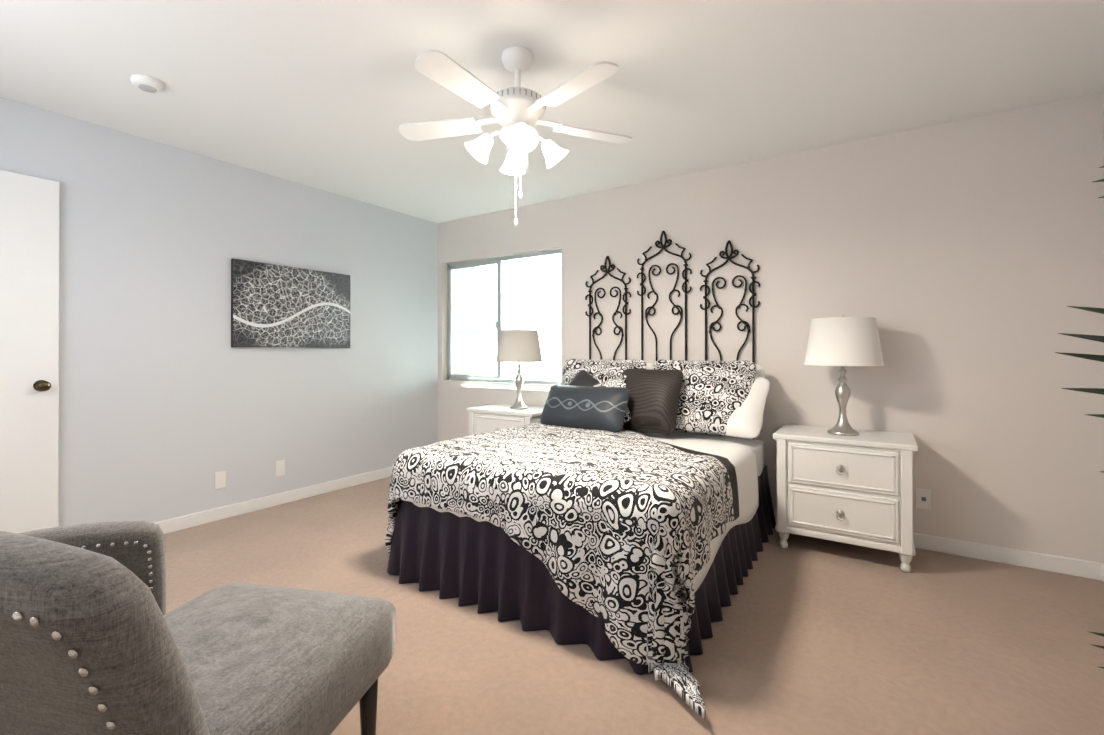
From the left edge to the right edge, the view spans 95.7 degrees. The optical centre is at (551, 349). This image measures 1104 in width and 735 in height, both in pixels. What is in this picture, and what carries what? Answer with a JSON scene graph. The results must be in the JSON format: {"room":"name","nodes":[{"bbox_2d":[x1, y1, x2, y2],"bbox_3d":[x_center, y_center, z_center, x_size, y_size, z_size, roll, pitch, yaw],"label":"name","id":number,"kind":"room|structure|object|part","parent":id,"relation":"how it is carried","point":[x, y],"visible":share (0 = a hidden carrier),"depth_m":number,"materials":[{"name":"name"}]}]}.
{"room":"bedroom","nodes":[
{"label":"bedroom","id":0,"kind":"room"},
{"bbox_2d":[0,97,437,526],"bbox_3d":[-2.343,-0.068,3.396,0.150,2.440,4.390,0,0,33],"label":"wall","id":1,"kind":"structure","parent":0,"point":[172,401],"depth_m":3.30,"materials":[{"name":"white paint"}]},
{"bbox_2d":[0,170,59,532],"bbox_3d":[-2.896,0.114,2.317,0.106,2.052,0.900,0,0,33],"label":"door","id":2,"kind":"structure","parent":1,"relation":"in","point":[29,343],"depth_m":2.61,"materials":[{"name":"white wood"}]},
{"bbox_2d":[215,470,225,488],"bbox_3d":[-2.251,0.882,3.392,0.012,0.115,0.070,0,0,33],"label":"electrical outlet","id":3,"kind":"object","parent":1,"relation":"attached to","point":[220,479],"visible":1,"depth_m":3.39,"materials":[{"name":"white plastic"}]},
{"bbox_2d":[155,467,392,533],"bbox_3d":[-1.925,1.111,3.878,0.012,0.085,2.742,0,0,33],"label":"baseboard","id":4,"kind":"structure","parent":1,"relation":"attached to","point":[195,519],"depth_m":3.63,"materials":[{"name":"white wood"}]},
{"bbox_2d":[276,460,284,476],"bbox_3d":[-2.028,0.883,3.730,0.010,0.115,0.070,0,0,33],"label":"electrical outlet","id":5,"kind":"object","parent":1,"relation":"attached to","point":[280,467],"visible":1,"depth_m":3.73,"materials":[{"name":"white plastic"}]},
{"bbox_2d":[231,259,349,347],"bbox_3d":[-1.953,-0.322,3.822,0.029,0.610,0.910,0,0,33],"label":"framed picture","id":6,"kind":"object","parent":1,"relation":"attached to","point":[276,306],"visible":1,"depth_m":3.75,"materials":[{"name":"black fabric"}]},
{"bbox_2d":[0,0,1103,222],"bbox_3d":[-0.325,-1.343,2.074,4.980,0.100,4.390,0,0,33],"label":"ceiling","id":7,"kind":"structure","parent":0,"point":[331,96],"depth_m":2.36,"materials":[{"name":"white paint"}]},
{"bbox_2d":[130,74,163,92],"bbox_3d":[-1.941,-1.270,2.400,0.128,0.040,0.128,0,0,33],"label":"smoke detector","id":8,"kind":"object","parent":7,"relation":"attached to","point":[147,83],"visible":0.98,"depth_m":2.37,"materials":[{"name":"white plastic"}]},
{"bbox_2d":[399,46,631,225],"bbox_3d":[-0.171,-0.922,2.154,1.087,0.739,1.045,0,0,33],"label":"fan","id":9,"kind":"object","parent":7,"relation":"hanging from","point":[517,111],"visible":1,"depth_m":2.12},
{"bbox_2d":[164,477,1103,734],"bbox_3d":[-0.325,1.197,2.065,4.980,0.100,4.390,0,0,33],"label":"floor","id":10,"kind":"structure","parent":0,"point":[814,636],"depth_m":1.93,"materials":[{"name":"carpet"}]},
{"bbox_2d":[18,521,165,614],"bbox_3d":[-1.471,0.804,1.520,0.480,0.682,0.646,0,0,-37],"label":"chair arm","id":11,"kind":"object","parent":10,"relation":"on","point":[137,548],"visible":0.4,"depth_m":1.37,"materials":[{"name":"fabric"}]},
{"bbox_2d":[0,531,395,734],"bbox_3d":[-0.799,0.702,1.079,0.623,0.885,0.838,0,0,11],"label":"chair","id":12,"kind":"object","parent":10,"relation":"on","point":[93,643],"visible":1,"depth_m":0.73,"materials":[{"name":"fabric"}]},
{"bbox_2d":[467,403,543,435],"bbox_3d":[-0.320,0.822,4.204,0.680,0.665,0.472,0,0,33],"label":"nightstand","id":13,"kind":"object","parent":10,"relation":"on","point":[492,417],"visible":0.23,"depth_m":4.07,"materials":[{"name":"white wood"}]},
{"bbox_2d":[496,328,542,408],"bbox_3d":[-0.275,0.150,4.184,0.394,0.677,0.394,0,0,33],"label":"lamp","id":14,"kind":"object","parent":13,"relation":"on","point":[518,345],"visible":1,"depth_m":4.04,"materials":[{"name":"white fabric"}]},
{"bbox_2d":[385,231,775,719],"bbox_3d":[0.314,0.128,2.844,1.719,2.043,2.069,0,0,33],"label":"bed","id":15,"kind":"object","parent":10,"relation":"on","point":[603,510],"visible":1,"depth_m":2.24,"materials":[{"name":"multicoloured fabric"}]},
{"bbox_2d":[385,421,733,719],"bbox_3d":[0.145,0.809,2.586,1.719,0.622,1.456,0,0,33],"label":"comforter","id":16,"kind":"object","parent":15,"relation":"on","point":[617,541],"depth_m":2.07,"materials":[{"name":"multicoloured fabric"}]},
{"bbox_3d":[0.836,0.121,3.727,1.348,2.023,0.020,0,0,33],"label":"headboard","id":17,"kind":"part","parent":15,"relation":"part of","materials":[{"name":"black metal"}]},
{"bbox_2d":[657,440,738,521],"bbox_3d":[0.160,0.689,2.711,1.531,0.290,1.341,0,0,33],"label":"blanket","id":18,"kind":"object","parent":15,"relation":"on","point":[702,498],"depth_m":2.15,"materials":[{"name":"multicoloured fabric"}]},
{"bbox_2d":[773,424,917,571],"bbox_3d":[1.681,0.818,2.889,0.680,0.665,0.472,0,0,33],"label":"nightstand","id":19,"kind":"object","parent":10,"relation":"on","point":[856,490],"visible":1,"depth_m":2.71,"materials":[{"name":"white wood"}]},
{"bbox_2d":[804,314,883,435],"bbox_3d":[1.685,0.139,2.897,0.402,0.691,0.402,0,0,33],"label":"lamp","id":20,"kind":"object","parent":19,"relation":"on","point":[842,341],"visible":1,"depth_m":2.77,"materials":[{"name":"white fabric"}]},
{"bbox_2d":[1055,166,1103,668],"bbox_3d":[1.061,0.339,0.638,0.651,1.608,0.686,0,0,33],"label":"palm plant","id":21,"kind":"object","parent":10,"relation":"on","point":[1100,358],"visible":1,"depth_m":0.73,"materials":[{"name":"green plant"}]},
{"bbox_2d":[438,92,1103,562],"bbox_3d":[0.839,-0.067,3.841,4.680,2.440,0.150,0,0,33],"label":"wall","id":22,"kind":"structure","parent":0,"point":[960,262],"depth_m":2.92,"materials":[{"name":"white paint"}]},
{"bbox_2d":[447,249,560,384],"bbox_3d":[-0.465,-0.284,4.717,1.420,1.180,0.080,0,0,33],"label":"window","id":23,"kind":"structure","parent":22,"relation":"in","point":[488,300],"depth_m":4.72,"materials":[{"name":"white glass"}]},
{"bbox_2d":[916,488,930,509],"bbox_3d":[2.144,0.860,2.883,0.070,0.115,0.010,0,0,33],"label":"wall jack","id":24,"kind":"object","parent":22,"relation":"attached to","point":[923,498],"visible":1,"depth_m":2.88,"materials":[{"name":"white plastic"}]},
{"bbox_2d":[774,510,1098,579],"bbox_3d":[0.795,1.111,3.770,4.678,0.085,0.013,0,0,33],"label":"baseboard","id":25,"kind":"structure","parent":22,"relation":"attached to","point":[1061,565],"depth_m":2.68,"materials":[{"name":"white wood"}]},
{"bbox_2d":[1103,91,1103,215],"bbox_3d":[1.694,-0.077,0.744,0.150,2.440,4.390,0,0,33],"label":"wall","id":26,"kind":"structure","parent":0,"point":[1103,151],"depth_m":2.49,"materials":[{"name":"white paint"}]},
{"bbox_2d":[1099,563,1103,581],"bbox_3d":[1.615,1.101,0.770,0.012,0.085,4.050,0,0,33],"label":"baseboard","id":27,"kind":"structure","parent":26,"relation":"attached to","point":[1101,565],"depth_m":2.49,"materials":[{"name":"white wood"}]}
]}

